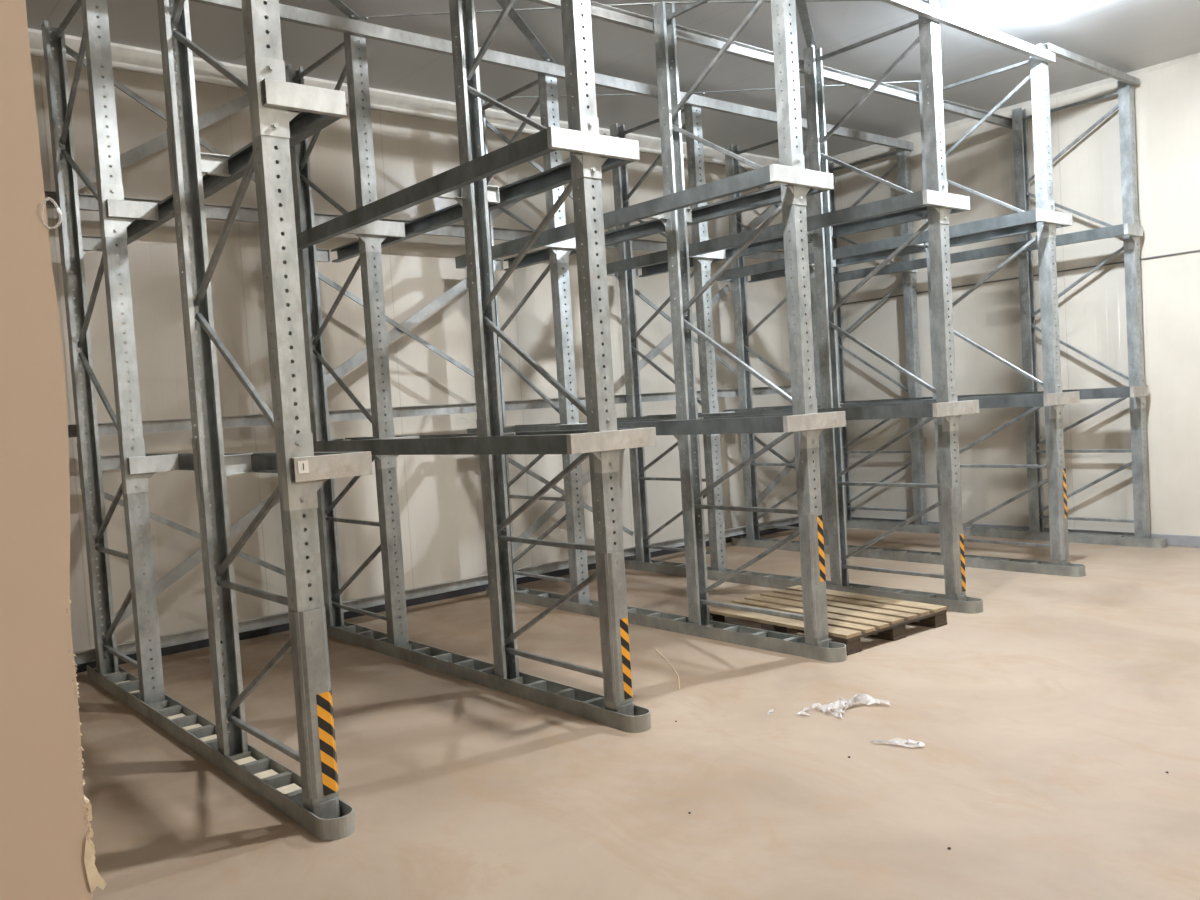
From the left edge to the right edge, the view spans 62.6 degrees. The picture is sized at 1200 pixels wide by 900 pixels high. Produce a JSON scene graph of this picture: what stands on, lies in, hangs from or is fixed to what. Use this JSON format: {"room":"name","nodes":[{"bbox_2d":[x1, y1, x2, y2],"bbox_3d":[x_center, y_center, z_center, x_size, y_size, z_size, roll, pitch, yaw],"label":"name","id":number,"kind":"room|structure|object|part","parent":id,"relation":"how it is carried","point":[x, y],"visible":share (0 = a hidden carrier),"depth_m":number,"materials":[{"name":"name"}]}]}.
{"room":"warehouse","nodes":[
{"label":"warehouse","id":0,"kind":"room"},
{"bbox_2d":[0,0,106,899],"bbox_3d":[-1.282,-0.437,0.265,1.977,3.930,0.109,-6,3,-40],"label":"wall","id":1,"kind":"structure","parent":0,"point":[47,851],"depth_m":0.86,"materials":[{"name":"paint"}]},
{"bbox_2d":[31,56,813,651],"bbox_3d":[-1.755,-0.737,7.514,10.800,4.130,0.100,-6,3,-40],"label":"wall","id":2,"kind":"structure","parent":0,"point":[440,496],"depth_m":7.52,"materials":[{"name":"paint"}]},
{"bbox_2d":[28,28,806,169],"bbox_3d":[-1.809,-2.632,7.352,10.600,0.130,0.100,-6,3,-40],"label":"trim","id":3,"kind":"structure","parent":2,"relation":"attached to","point":[124,57],"depth_m":7.50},
{"bbox_2d":[75,523,798,672],"bbox_3d":[-1.597,1.172,7.555,10.600,0.100,0.020,-6,3,-40],"label":"baseboard","id":4,"kind":"structure","parent":2,"relation":"attached to","point":[82,667],"depth_m":7.65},
{"bbox_2d":[26,0,1199,158],"bbox_3d":[1.672,-2.775,3.191,10.600,0.100,10.950,-6,3,-40],"label":"ceiling","id":5,"kind":"structure","parent":0,"point":[1125,36],"depth_m":7.01,"materials":[{"name":"paint"}]},
{"bbox_2d":[76,528,1199,899],"bbox_3d":[1.922,1.243,3.374,10.600,0.100,10.950,-6,3,-40],"label":"floor","id":6,"kind":"structure","parent":0,"point":[1034,736],"depth_m":3.99,"materials":[{"name":"beige concrete"}]},
{"bbox_2d":[86,665,354,840],"bbox_3d":[-1.989,1.335,4.766,0.133,0.075,3.386,-6,3,-40],"label":"base rail","id":7,"kind":"object","parent":6,"relation":"on","point":[278,785],"visible":0.85,"depth_m":4.17,"materials":[{"name":"metal"}]},
{"bbox_2d":[41,0,178,709],"bbox_3d":[-2.706,-0.555,5.512,0.263,3.850,1.056,-6,3,-40],"label":"frame","id":8,"kind":"object","parent":7,"relation":"on","point":[116,213],"visible":0.99,"depth_m":5.17,"materials":[{"name":"metal"}]},
{"bbox_3d":[-3.054,-0.547,5.809,0.100,3.850,0.085,-6,3,-40],"label":"post","id":9,"kind":"part","parent":8,"relation":"part of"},
{"bbox_3d":[-3.071,-1.233,5.880,0.243,0.086,0.030,-6,3,-40],"label":"support arm","id":10,"kind":"part","parent":8,"relation":"part of"},
{"bbox_3d":[-2.989,0.078,5.940,0.243,0.086,0.030,-6,3,-40],"label":"support arm","id":11,"kind":"part","parent":8,"relation":"part of"},
{"bbox_3d":[-2.939,1.348,5.899,0.112,0.050,0.135,-6,3,-40],"label":"foot plate","id":12,"kind":"part","parent":8,"relation":"part of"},
{"bbox_3d":[-2.474,-0.551,5.117,0.100,3.850,0.085,-6,3,-40],"label":"post","id":13,"kind":"part","parent":8,"relation":"part of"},
{"bbox_3d":[-2.411,-1.238,5.094,0.243,0.086,0.030,-6,3,-40],"label":"support arm","id":14,"kind":"part","parent":8,"relation":"part of"},
{"bbox_3d":[-2.329,0.073,5.154,0.243,0.086,0.030,-6,3,-40],"label":"support arm","id":15,"kind":"part","parent":8,"relation":"part of"},
{"bbox_3d":[-2.352,1.343,5.200,0.112,0.050,0.135,-6,3,-40],"label":"foot plate","id":16,"kind":"part","parent":8,"relation":"part of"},
{"bbox_2d":[66,46,254,189],"bbox_3d":[-2.645,-2.030,6.275,1.406,0.892,0.033,-6,3,-40],"label":"brace","id":17,"kind":"object","parent":8,"relation":"attached to","point":[147,148],"visible":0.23,"depth_m":6.16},
{"bbox_2d":[104,492,307,625],"bbox_3d":[-2.481,0.608,6.394,1.406,0.882,0.033,-6,3,-40],"label":"brace","id":18,"kind":"object","parent":8,"relation":"attached to","point":[245,521],"visible":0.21,"depth_m":6.29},
{"bbox_2d":[44,191,783,259],"bbox_3d":[-0.814,-1.706,7.791,8.540,0.090,0.039,-6,3,-40],"label":"tie beam","id":19,"kind":"structure","parent":8,"relation":"attached to","point":[88,202],"depth_m":7.16,"materials":[{"name":"metal"}]},
{"bbox_2d":[68,386,797,437],"bbox_3d":[-0.730,-0.352,7.853,8.540,0.075,0.039,-6,3,-40],"label":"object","id":20,"kind":"structure","parent":8,"relation":"attached to","point":[149,426],"depth_m":7.28,"materials":[{"name":"metal"}]},
{"bbox_2d":[74,511,824,663],"bbox_3d":[-0.646,0.987,7.913,8.540,0.068,0.039,-6,3,-40],"label":"baseboard","id":21,"kind":"structure","parent":8,"relation":"attached to","point":[84,656],"depth_m":7.28,"materials":[{"name":"metal"}]},
{"bbox_2d":[157,0,372,818],"bbox_3d":[-1.349,-0.568,3.929,0.329,3.850,1.062,-6,3,-40],"label":"frame","id":22,"kind":"object","parent":7,"relation":"on","point":[272,99],"visible":0.98,"depth_m":3.57,"materials":[{"name":"grey"}]},
{"bbox_3d":[-1.714,-0.558,4.213,0.100,3.850,0.085,-6,3,-40],"label":"post","id":23,"kind":"part","parent":22,"relation":"part of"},
{"bbox_3d":[-1.730,-1.244,4.284,0.243,0.086,0.030,-6,3,-40],"label":"support arm","id":24,"kind":"part","parent":22,"relation":"part of"},
{"bbox_2d":[116,111,341,245],"bbox_3d":[-1.965,-1.253,4.793,0.048,0.086,3.104,-6,3,-40],"label":"support rail","id":25,"kind":"object","parent":22,"relation":"attached to","point":[303,125],"visible":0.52,"depth_m":4.41,"materials":[{"name":"metal"}]},
{"bbox_3d":[-1.649,0.067,4.343,0.243,0.086,0.030,-6,3,-40],"label":"support arm","id":26,"kind":"part","parent":22,"relation":"part of"},
{"bbox_3d":[-1.599,1.337,4.302,0.112,0.050,0.135,-6,3,-40],"label":"foot plate","id":27,"kind":"part","parent":22,"relation":"part of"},
{"bbox_2d":[145,452,354,472],"bbox_3d":[-1.883,0.059,4.853,0.048,0.086,3.104,-6,3,-40],"label":"support rail","id":28,"kind":"object","parent":22,"relation":"attached to","point":[262,462],"visible":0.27,"depth_m":4.47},
{"bbox_3d":[-1.133,-0.562,3.521,0.100,3.850,0.085,-6,3,-40],"label":"post","id":29,"kind":"part","parent":22,"relation":"part of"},
{"bbox_3d":[-1.050,-1.252,3.515,0.298,0.086,0.030,-6,3,-40],"label":"support arm","id":30,"kind":"part","parent":22,"relation":"part of"},
{"bbox_3d":[-0.968,0.060,3.575,0.298,0.086,0.030,-6,3,-40],"label":"support arm","id":31,"kind":"part","parent":22,"relation":"part of"},
{"bbox_2d":[328,0,360,19],"bbox_3d":[-1.647,-2.529,5.027,0.060,0.018,1.841,-3,3,12],"label":"brace","id":32,"kind":"object","parent":22,"relation":"attached to","point":[339,4],"visible":0.92,"depth_m":5.77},
{"bbox_2d":[527,0,1011,128],"bbox_3d":[0.910,-2.646,6.515,7.400,0.075,0.041,-6,3,-40],"label":"beam","id":33,"kind":"structure","parent":22,"relation":"attached to","point":[599,11],"depth_m":6.62,"materials":[{"name":"metal"}]},
{"bbox_2d":[880,0,1055,63],"bbox_3d":[1.015,-2.608,5.248,5.930,0.062,0.039,-6,3,-40],"label":"beam","id":34,"kind":"structure","parent":22,"relation":"attached to","point":[920,8],"depth_m":6.41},
{"bbox_2d":[326,621,650,732],"bbox_3d":[-0.883,1.224,5.696,0.133,0.075,3.386,-6,3,-40],"label":"base rail","id":35,"kind":"object","parent":6,"relation":"on","point":[581,703],"visible":0.86,"depth_m":5.18,"materials":[{"name":"metal"}]},
{"bbox_2d":[285,18,419,649],"bbox_3d":[-1.658,-0.660,6.392,0.415,3.850,1.071,-6,3,-40],"label":"frame","id":36,"kind":"object","parent":35,"relation":"on","point":[371,235],"visible":0.79,"depth_m":6.09,"materials":[{"name":"metal"}]},
{"bbox_3d":[-1.948,-0.658,6.738,0.100,3.850,0.085,-6,3,-40],"label":"post","id":37,"kind":"part","parent":36,"relation":"part of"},
{"bbox_3d":[-2.037,-1.337,6.748,0.395,0.086,0.030,-6,3,-40],"label":"support arm","id":38,"kind":"part","parent":36,"relation":"part of"},
{"bbox_3d":[-1.956,-0.026,6.808,0.395,0.086,0.030,-6,3,-40],"label":"support arm","id":39,"kind":"part","parent":36,"relation":"part of"},
{"bbox_3d":[-1.363,-1.344,5.974,0.395,0.086,0.030,-6,3,-40],"label":"support arm","id":40,"kind":"part","parent":36,"relation":"part of"},
{"bbox_3d":[-1.368,-0.662,6.046,0.100,3.850,0.085,-6,3,-40],"label":"post","id":41,"kind":"part","parent":36,"relation":"part of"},
{"bbox_3d":[-1.282,-0.033,6.034,0.395,0.086,0.030,-6,3,-40],"label":"support arm","id":42,"kind":"part","parent":36,"relation":"part of"},
{"bbox_2d":[318,272,473,386],"bbox_3d":[-1.458,-0.890,7.264,1.415,0.882,0.033,-6,3,-40],"label":"brace","id":43,"kind":"object","parent":36,"relation":"attached to","point":[403,327],"visible":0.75,"depth_m":7.31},
{"bbox_3d":[-1.247,1.232,6.129,0.112,0.050,0.135,-6,3,-40],"label":"foot plate","id":44,"kind":"part","parent":36,"relation":"part of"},
{"bbox_2d":[435,0,656,715],"bbox_3d":[-0.310,-0.672,4.802,0.505,3.850,1.056,-6,3,-40],"label":"frame","id":45,"kind":"object","parent":35,"relation":"on","point":[603,443],"visible":0.97,"depth_m":4.50,"materials":[{"name":"metal"}]},
{"bbox_2d":[296,129,555,250],"bbox_3d":[-1.202,-1.329,5.434,0.048,0.086,3.104,-6,3,-40],"label":"support rail","id":46,"kind":"object","parent":45,"relation":"attached to","point":[531,147],"visible":0.88,"depth_m":4.96,"materials":[{"name":"metal"}]},
{"bbox_2d":[313,434,566,454],"bbox_3d":[-1.120,-0.018,5.494,0.048,0.086,3.104,-6,3,-40],"label":"support rail","id":47,"kind":"object","parent":45,"relation":"attached to","point":[552,443],"visible":0.73,"depth_m":5.00,"materials":[{"name":"metal"}]},
{"bbox_3d":[-0.697,-1.348,5.152,0.395,0.086,0.030,-6,3,-40],"label":"support arm","id":48,"kind":"part","parent":45,"relation":"part of"},
{"bbox_2d":[331,156,633,262],"bbox_3d":[-0.878,-1.351,5.707,0.098,0.107,3.104,-6,3,-40],"label":"support rail","id":49,"kind":"object","parent":45,"relation":"attached to","point":[560,175],"visible":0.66,"depth_m":5.34,"materials":[{"name":"metal"}]},
{"bbox_3d":[-0.608,-0.669,5.141,0.100,3.850,0.085,-6,3,-40],"label":"post","id":50,"kind":"part","parent":45,"relation":"part of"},
{"bbox_3d":[-0.616,-0.037,5.211,0.395,0.086,0.030,-6,3,-40],"label":"support arm","id":51,"kind":"part","parent":45,"relation":"part of"},
{"bbox_2d":[345,427,648,439],"bbox_3d":[-0.778,-0.052,5.782,0.048,0.086,3.104,-6,3,-40],"label":"support rail","id":52,"kind":"object","parent":45,"relation":"attached to","point":[558,431],"visible":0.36,"depth_m":5.36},
{"bbox_3d":[-0.493,1.226,5.231,0.112,0.050,0.135,-6,3,-40],"label":"foot plate","id":53,"kind":"part","parent":45,"relation":"part of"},
{"bbox_2d":[496,0,553,61],"bbox_3d":[-0.538,-2.640,5.959,0.060,0.018,1.849,-3,3,12],"label":"brace","id":54,"kind":"object","parent":45,"relation":"attached to","point":[515,17],"visible":0.93,"depth_m":6.30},
{"bbox_3d":[-0.023,-1.355,4.378,0.505,0.086,0.030,-6,3,-40],"label":"support arm","id":55,"kind":"part","parent":45,"relation":"part of"},
{"bbox_3d":[-0.028,-0.673,4.450,0.100,3.850,0.085,-6,3,-40],"label":"post","id":56,"kind":"part","parent":45,"relation":"part of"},
{"bbox_3d":[0.059,-0.043,4.438,0.505,0.086,0.030,-6,3,-40],"label":"support arm","id":57,"kind":"part","parent":45,"relation":"part of"},
{"bbox_2d":[486,586,846,661],"bbox_3d":[0.230,1.113,6.631,0.133,0.075,3.386,-6,3,-40],"label":"base rail","id":58,"kind":"object","parent":6,"relation":"on","point":[795,645],"visible":0.77,"depth_m":6.04,"materials":[{"name":"metal"}]},
{"bbox_2d":[460,61,591,604],"bbox_3d":[-0.544,-0.772,7.328,0.415,3.850,1.071,-6,3,-40],"label":"frame","id":59,"kind":"object","parent":58,"relation":"on","point":[559,252],"visible":0.43,"depth_m":6.99,"materials":[{"name":"metal"}]},
{"bbox_3d":[-0.924,-1.449,7.684,0.395,0.086,0.030,-6,3,-40],"label":"support arm","id":60,"kind":"part","parent":59,"relation":"part of"},
{"bbox_3d":[-0.835,-0.770,7.673,0.100,3.850,0.085,-6,3,-40],"label":"post","id":61,"kind":"part","parent":59,"relation":"part of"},
{"bbox_2d":[486,120,613,230],"bbox_3d":[-0.428,-2.252,8.137,1.401,0.892,0.033,-6,3,-40],"label":"brace","id":62,"kind":"object","parent":59,"relation":"attached to","point":[496,212],"visible":0.04,"depth_m":7.86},
{"bbox_2d":[188,0,913,150],"bbox_3d":[0.234,-2.690,7.315,7.400,0.075,0.039,-6,3,-40],"label":"beam","id":63,"kind":"structure","parent":59,"relation":"attached to","point":[293,14],"depth_m":6.61,"materials":[{"name":"metal"}]},
{"bbox_3d":[-0.250,-1.456,6.910,0.395,0.086,0.030,-6,3,-40],"label":"support arm","id":64,"kind":"part","parent":59,"relation":"part of"},
{"bbox_3d":[-0.254,-0.774,6.982,0.100,3.850,0.085,-6,3,-40],"label":"post","id":65,"kind":"part","parent":59,"relation":"part of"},
{"bbox_2d":[508,457,633,551],"bbox_3d":[-0.264,0.385,8.257,1.401,0.882,0.033,-6,3,-40],"label":"brace","id":66,"kind":"object","parent":59,"relation":"attached to","point":[557,505],"visible":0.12,"depth_m":8.10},
{"bbox_2d":[491,92,695,98],"bbox_3d":[-0.100,-2.754,7.688,1.727,0.018,0.024,-4,3,-7],"label":"brace","id":67,"kind":"object","parent":59,"relation":"attached to","point":[685,92],"visible":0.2,"depth_m":7.66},
{"bbox_2d":[644,0,845,647],"bbox_3d":[0.803,-0.784,5.737,0.505,3.850,1.056,-6,3,-40],"label":"frame","id":68,"kind":"object","parent":58,"relation":"on","point":[806,424],"visible":0.95,"depth_m":5.49,"materials":[{"name":"metal"}]},
{"bbox_2d":[361,2,658,20],"bbox_3d":[-0.538,-2.648,5.959,1.849,0.018,0.024,-4,3,-2],"label":"brace","id":69,"kind":"object","parent":68,"relation":"attached to","point":[653,3],"visible":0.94,"depth_m":5.95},
{"bbox_2d":[455,165,775,268],"bbox_3d":[-0.089,-1.441,6.370,0.048,0.086,3.104,-6,3,-40],"label":"support rail","id":70,"kind":"object","parent":68,"relation":"attached to","point":[759,177],"visible":0.83,"depth_m":5.85,"materials":[{"name":"metal"}]},
{"bbox_2d":[467,416,783,434],"bbox_3d":[-0.007,-0.130,6.429,0.048,0.086,3.104,-6,3,-40],"label":"support rail","id":71,"kind":"object","parent":68,"relation":"attached to","point":[770,424],"visible":0.53,"depth_m":5.71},
{"bbox_2d":[504,185,828,270],"bbox_3d":[0.254,-1.475,6.658,0.048,0.086,3.104,-6,3,-40],"label":"support rail","id":72,"kind":"object","parent":68,"relation":"attached to","point":[770,196],"visible":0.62,"depth_m":6.22,"materials":[{"name":"metal"}]},
{"bbox_3d":[0.416,-1.460,6.087,0.395,0.086,0.030,-6,3,-40],"label":"support arm","id":73,"kind":"part","parent":68,"relation":"part of"},
{"bbox_2d":[515,411,837,426],"bbox_3d":[0.336,-0.164,6.717,0.048,0.086,3.104,-6,3,-40],"label":"support rail","id":74,"kind":"object","parent":68,"relation":"attached to","point":[789,414],"visible":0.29,"depth_m":6.28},
{"bbox_3d":[0.505,-0.780,6.077,0.100,3.850,0.085,-6,3,-40],"label":"post","id":75,"kind":"part","parent":68,"relation":"part of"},
{"bbox_2d":[665,0,926,5],"bbox_3d":[1.240,-2.765,6.091,1.727,0.018,0.024,-4,3,-7],"label":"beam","id":76,"kind":"structure","parent":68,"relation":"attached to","point":[674,3],"depth_m":6.05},
{"bbox_3d":[1.086,-0.785,5.385,0.100,3.850,0.085,-6,3,-40],"label":"post","id":77,"kind":"part","parent":68,"relation":"part of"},
{"bbox_3d":[1.090,-1.466,5.313,0.505,0.086,0.030,-6,3,-40],"label":"support arm","id":78,"kind":"part","parent":68,"relation":"part of"},
{"bbox_2d":[795,0,815,47],"bbox_3d":[1.240,-2.757,6.091,0.060,0.018,1.727,-3,3,17],"label":"brace","id":79,"kind":"object","parent":68,"relation":"attached to","point":[802,8],"visible":1,"depth_m":6.43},
{"bbox_3d":[1.172,-0.155,5.373,0.505,0.086,0.030,-6,3,-40],"label":"support arm","id":80,"kind":"part","parent":68,"relation":"part of"},
{"bbox_2d":[624,557,982,612],"bbox_3d":[1.332,1.002,7.557,0.133,0.075,3.386,-6,3,-40],"label":"base rail","id":81,"kind":"object","parent":6,"relation":"on","point":[972,605],"visible":0.74,"depth_m":7.32,"materials":[{"name":"metal"}]},
{"bbox_2d":[607,94,734,572],"bbox_3d":[0.558,-0.883,8.254,0.415,3.850,1.071,-6,3,-40],"label":"frame","id":82,"kind":"object","parent":81,"relation":"on","point":[693,120],"visible":0.76,"depth_m":8.05,"materials":[{"name":"metal"}]},
{"bbox_3d":[0.178,-1.559,8.610,0.395,0.086,0.030,-6,3,-40],"label":"support arm","id":83,"kind":"part","parent":82,"relation":"part of"},
{"bbox_3d":[0.268,-0.880,8.599,0.100,3.850,0.085,-6,3,-40],"label":"post","id":84,"kind":"part","parent":82,"relation":"part of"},
{"bbox_2d":[635,284,735,373],"bbox_3d":[0.756,-1.112,9.123,1.410,0.882,0.033,-6,3,-40],"label":"brace","id":85,"kind":"object","parent":82,"relation":"attached to","point":[667,341],"visible":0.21,"depth_m":9.00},
{"bbox_3d":[0.848,-0.885,7.908,0.100,3.850,0.085,-6,3,-40],"label":"post","id":86,"kind":"part","parent":82,"relation":"part of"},
{"bbox_3d":[0.853,-1.566,7.836,0.395,0.086,0.030,-6,3,-40],"label":"support arm","id":87,"kind":"part","parent":82,"relation":"part of"},
{"bbox_2d":[803,0,978,600],"bbox_3d":[1.905,-0.894,6.663,0.505,3.850,1.056,-6,3,-40],"label":"frame","id":88,"kind":"object","parent":81,"relation":"on","point":[948,410],"visible":0.91,"depth_m":6.39,"materials":[{"name":"metal"}]},
{"bbox_2d":[606,191,925,274],"bbox_3d":[1.014,-1.552,7.296,0.048,0.086,3.104,-6,3,-40],"label":"support rail","id":89,"kind":"object","parent":88,"relation":"attached to","point":[912,200],"visible":0.72,"depth_m":6.96,"materials":[{"name":"metal"}]},
{"bbox_2d":[617,403,932,420],"bbox_3d":[1.095,-0.241,7.355,0.048,0.086,3.104,-6,3,-40],"label":"support rail","id":90,"kind":"object","parent":88,"relation":"attached to","point":[909,410],"visible":0.43,"depth_m":6.52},
{"bbox_2d":[638,205,962,276],"bbox_3d":[1.357,-1.586,7.584,0.048,0.086,3.104,-6,3,-40],"label":"support rail","id":91,"kind":"object","parent":88,"relation":"attached to","point":[919,213],"visible":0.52,"depth_m":7.11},
{"bbox_2d":[647,400,967,415],"bbox_3d":[1.438,-0.275,7.643,0.048,0.086,3.104,-6,3,-40],"label":"support rail","id":92,"kind":"object","parent":88,"relation":"attached to","point":[962,400],"visible":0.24,"depth_m":7.14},
{"bbox_3d":[1.518,-1.570,7.013,0.395,0.086,0.030,-6,3,-40],"label":"support arm","id":93,"kind":"part","parent":88,"relation":"part of"},
{"bbox_3d":[1.608,-0.891,7.003,0.100,3.850,0.085,-6,3,-40],"label":"post","id":94,"kind":"part","parent":88,"relation":"part of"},
{"bbox_3d":[2.188,-0.896,6.311,0.100,3.850,0.085,-6,3,-40],"label":"post","id":95,"kind":"part","parent":88,"relation":"part of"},
{"bbox_3d":[2.193,-1.577,6.239,0.505,0.086,0.030,-6,3,-40],"label":"support arm","id":96,"kind":"part","parent":88,"relation":"part of"},
{"bbox_3d":[2.274,-0.266,6.299,0.505,0.086,0.030,-6,3,-40],"label":"support arm","id":97,"kind":"part","parent":88,"relation":"part of"},
{"bbox_2d":[704,585,946,655],"bbox_3d":[1.376,1.042,6.197,0.940,0.113,1.198,-6,3,-37],"label":"pallet","id":98,"kind":"object","parent":6,"relation":"on","point":[852,617],"visible":0.74,"depth_m":5.98,"materials":[{"name":"wood"}]},
{"bbox_2d":[732,536,1085,576],"bbox_3d":[2.442,0.891,8.489,0.133,0.075,3.386,-6,3,-40],"label":"base rail","id":99,"kind":"object","parent":6,"relation":"on","point":[973,561],"visible":0.86,"depth_m":8.04,"materials":[{"name":"metal"}]},
{"bbox_2d":[723,129,842,545],"bbox_3d":[1.667,-0.994,9.185,0.415,3.850,1.071,-6,3,-40],"label":"frame","id":100,"kind":"object","parent":99,"relation":"on","point":[732,165],"visible":0.48,"depth_m":9.46,"materials":[{"name":"metal"}]},
{"bbox_3d":[1.377,-0.992,9.531,0.100,3.850,0.085,-6,3,-40],"label":"post","id":101,"kind":"part","parent":100,"relation":"part of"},
{"bbox_2d":[739,164,788,231],"bbox_3d":[1.802,-2.476,10.011,1.449,0.892,0.033,-6,3,-40],"label":"brace","id":102,"kind":"object","parent":100,"relation":"attached to","point":[769,211],"visible":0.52,"depth_m":9.87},
{"bbox_2d":[748,436,802,512],"bbox_3d":[1.966,0.161,10.131,1.449,0.882,0.033,-6,3,-40],"label":"brace","id":103,"kind":"object","parent":100,"relation":"attached to","point":[785,471],"visible":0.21,"depth_m":9.96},
{"bbox_3d":[1.973,0.161,10.123,1.430,0.849,0.012,-6,3,-40],"label":"rod","id":104,"kind":"part","parent":103,"relation":"part of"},
{"bbox_3d":[1.957,-0.996,8.840,0.100,3.850,0.085,-6,3,-40],"label":"post","id":105,"kind":"part","parent":100,"relation":"part of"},
{"bbox_3d":[1.962,-1.678,8.768,0.395,0.086,0.030,-6,3,-40],"label":"support arm","id":106,"kind":"part","parent":100,"relation":"part of"},
{"bbox_2d":[913,43,1079,565],"bbox_3d":[3.014,-1.006,7.595,0.505,3.850,1.056,-6,3,-40],"label":"frame","id":107,"kind":"object","parent":99,"relation":"on","point":[1047,218],"visible":0.58,"depth_m":7.25,"materials":[{"name":"metal"}]},
{"bbox_2d":[696,80,920,94],"bbox_3d":[1.675,-2.870,7.818,1.845,0.018,0.024,-4,3,-2],"label":"brace","id":108,"kind":"object","parent":107,"relation":"attached to","point":[918,82],"visible":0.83,"depth_m":7.80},
{"bbox_2d":[716,209,1036,280],"bbox_3d":[2.123,-1.663,8.227,0.048,0.086,3.104,-6,3,-40],"label":"support rail","id":109,"kind":"object","parent":107,"relation":"attached to","point":[1026,217],"visible":0.79,"depth_m":7.91,"materials":[{"name":"metal"}]},
{"bbox_2d":[724,394,1043,411],"bbox_3d":[2.204,-0.352,8.287,0.048,0.086,3.104,-6,3,-40],"label":"support rail","id":110,"kind":"object","parent":107,"relation":"attached to","point":[1032,400],"visible":0.49,"depth_m":7.37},
{"bbox_2d":[748,223,1066,282],"bbox_3d":[2.466,-1.698,8.515,0.048,0.086,3.104,-6,3,-40],"label":"support rail","id":111,"kind":"object","parent":107,"relation":"attached to","point":[1028,228],"visible":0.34,"depth_m":8.29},
{"bbox_2d":[755,391,1073,407],"bbox_3d":[2.547,-0.386,8.575,0.048,0.086,3.104,-6,3,-40],"label":"support rail","id":112,"kind":"object","parent":107,"relation":"attached to","point":[1073,391],"visible":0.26,"depth_m":8.36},
{"bbox_3d":[2.717,-1.002,7.934,0.100,3.850,0.085,-6,3,-40],"label":"post","id":113,"kind":"part","parent":107,"relation":"part of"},
{"bbox_3d":[3.297,-1.007,7.243,0.100,3.850,0.085,-6,3,-40],"label":"post","id":114,"kind":"part","parent":107,"relation":"part of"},
{"bbox_3d":[3.302,-1.688,7.171,0.505,0.086,0.030,-6,3,-40],"label":"support arm","id":115,"kind":"part","parent":107,"relation":"part of"},
{"bbox_3d":[3.384,-0.377,7.231,0.505,0.086,0.030,-6,3,-40],"label":"support arm","id":116,"kind":"part","parent":107,"relation":"part of"},
{"bbox_2d":[1043,43,1138,85],"bbox_3d":[3.798,-2.952,7.586,1.570,0.050,0.039,-6,3,-40],"label":"beam","id":117,"kind":"structure","parent":107,"relation":"attached to","point":[1062,53],"depth_m":7.53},
{"bbox_2d":[841,519,1165,547],"bbox_3d":[3.581,0.776,9.446,0.133,0.075,3.386,-6,3,-40],"label":"base rail","id":118,"kind":"object","parent":6,"relation":"on","point":[1012,533],"visible":0.74,"depth_m":9.04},
{"bbox_2d":[822,140,929,525],"bbox_3d":[2.751,-1.103,10.096,0.257,3.850,1.056,-6,3,-40],"label":"frame","id":119,"kind":"object","parent":118,"relation":"on","point":[909,281],"visible":0.52,"depth_m":9.83,"materials":[{"name":"metal"}]},
{"bbox_3d":[2.516,-1.106,10.489,0.100,3.850,0.085,-6,3,-40],"label":"post","id":120,"kind":"part","parent":119,"relation":"part of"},
{"bbox_3d":[3.032,-1.785,9.667,0.240,0.086,0.030,-6,3,-40],"label":"support arm","id":121,"kind":"part","parent":119,"relation":"part of"},
{"bbox_3d":[3.097,-1.111,9.797,0.100,3.850,0.085,-6,3,-40],"label":"post","id":122,"kind":"part","parent":119,"relation":"part of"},
{"bbox_2d":[1007,80,1149,538],"bbox_3d":[4.070,-1.112,8.482,0.313,3.850,1.058,-6,3,-40],"label":"frame","id":123,"kind":"object","parent":118,"relation":"on","point":[1133,231],"visible":0.88,"depth_m":8.28,"materials":[{"name":"metal"}]},
{"bbox_2d":[828,224,1123,282],"bbox_3d":[3.252,-1.776,9.176,0.048,0.086,3.104,-6,3,-40],"label":"support rail","id":124,"kind":"object","parent":123,"relation":"attached to","point":[1116,230],"visible":0.73,"depth_m":8.86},
{"bbox_2d":[840,387,1129,402],"bbox_3d":[3.334,-0.465,9.236,0.048,0.086,3.104,-6,3,-40],"label":"support rail","id":125,"kind":"object","parent":123,"relation":"attached to","point":[1115,392],"visible":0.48,"depth_m":8.29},
{"bbox_3d":[3.856,-1.117,8.892,0.100,3.850,0.085,-6,3,-40],"label":"post","id":126,"kind":"part","parent":123,"relation":"part of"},
{"bbox_3d":[4.351,-1.794,8.053,0.295,0.086,0.030,-6,3,-40],"label":"support arm","id":127,"kind":"part","parent":123,"relation":"part of"},
{"bbox_3d":[4.437,-1.122,8.200,0.100,3.850,0.085,-6,3,-40],"label":"post","id":128,"kind":"part","parent":123,"relation":"part of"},
{"bbox_3d":[4.433,-0.483,8.112,0.295,0.086,0.030,-6,3,-40],"label":"support arm","id":129,"kind":"part","parent":123,"relation":"part of"},
{"bbox_2d":[808,58,1199,535],"bbox_3d":[5.881,-1.176,6.714,0.100,4.130,10.950,-6,3,-40],"label":"wall","id":130,"kind":"structure","parent":0,"point":[1087,177],"depth_m":8.68,"materials":[{"name":"paint"}]},
{"bbox_2d":[822,52,1199,161],"bbox_3d":[5.741,-3.113,6.544,0.035,0.035,10.850,-6,3,-40],"label":"trim","id":131,"kind":"structure","parent":130,"relation":"attached to","point":[1197,55],"depth_m":8.60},
{"bbox_2d":[824,517,1199,547],"bbox_3d":[5.961,0.740,6.754,0.020,0.095,10.930,-6,3,-40],"label":"baseboard","id":132,"kind":"structure","parent":130,"relation":"attached to","point":[1171,540],"depth_m":8.49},
{"bbox_2d":[841,250,1199,304],"bbox_3d":[4.091,-1.577,8.706,0.012,0.044,5.300,-6,3,-40],"label":"cable","id":133,"kind":"object","parent":130,"relation":"attached to","point":[1194,250],"visible":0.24,"depth_m":8.74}
]}

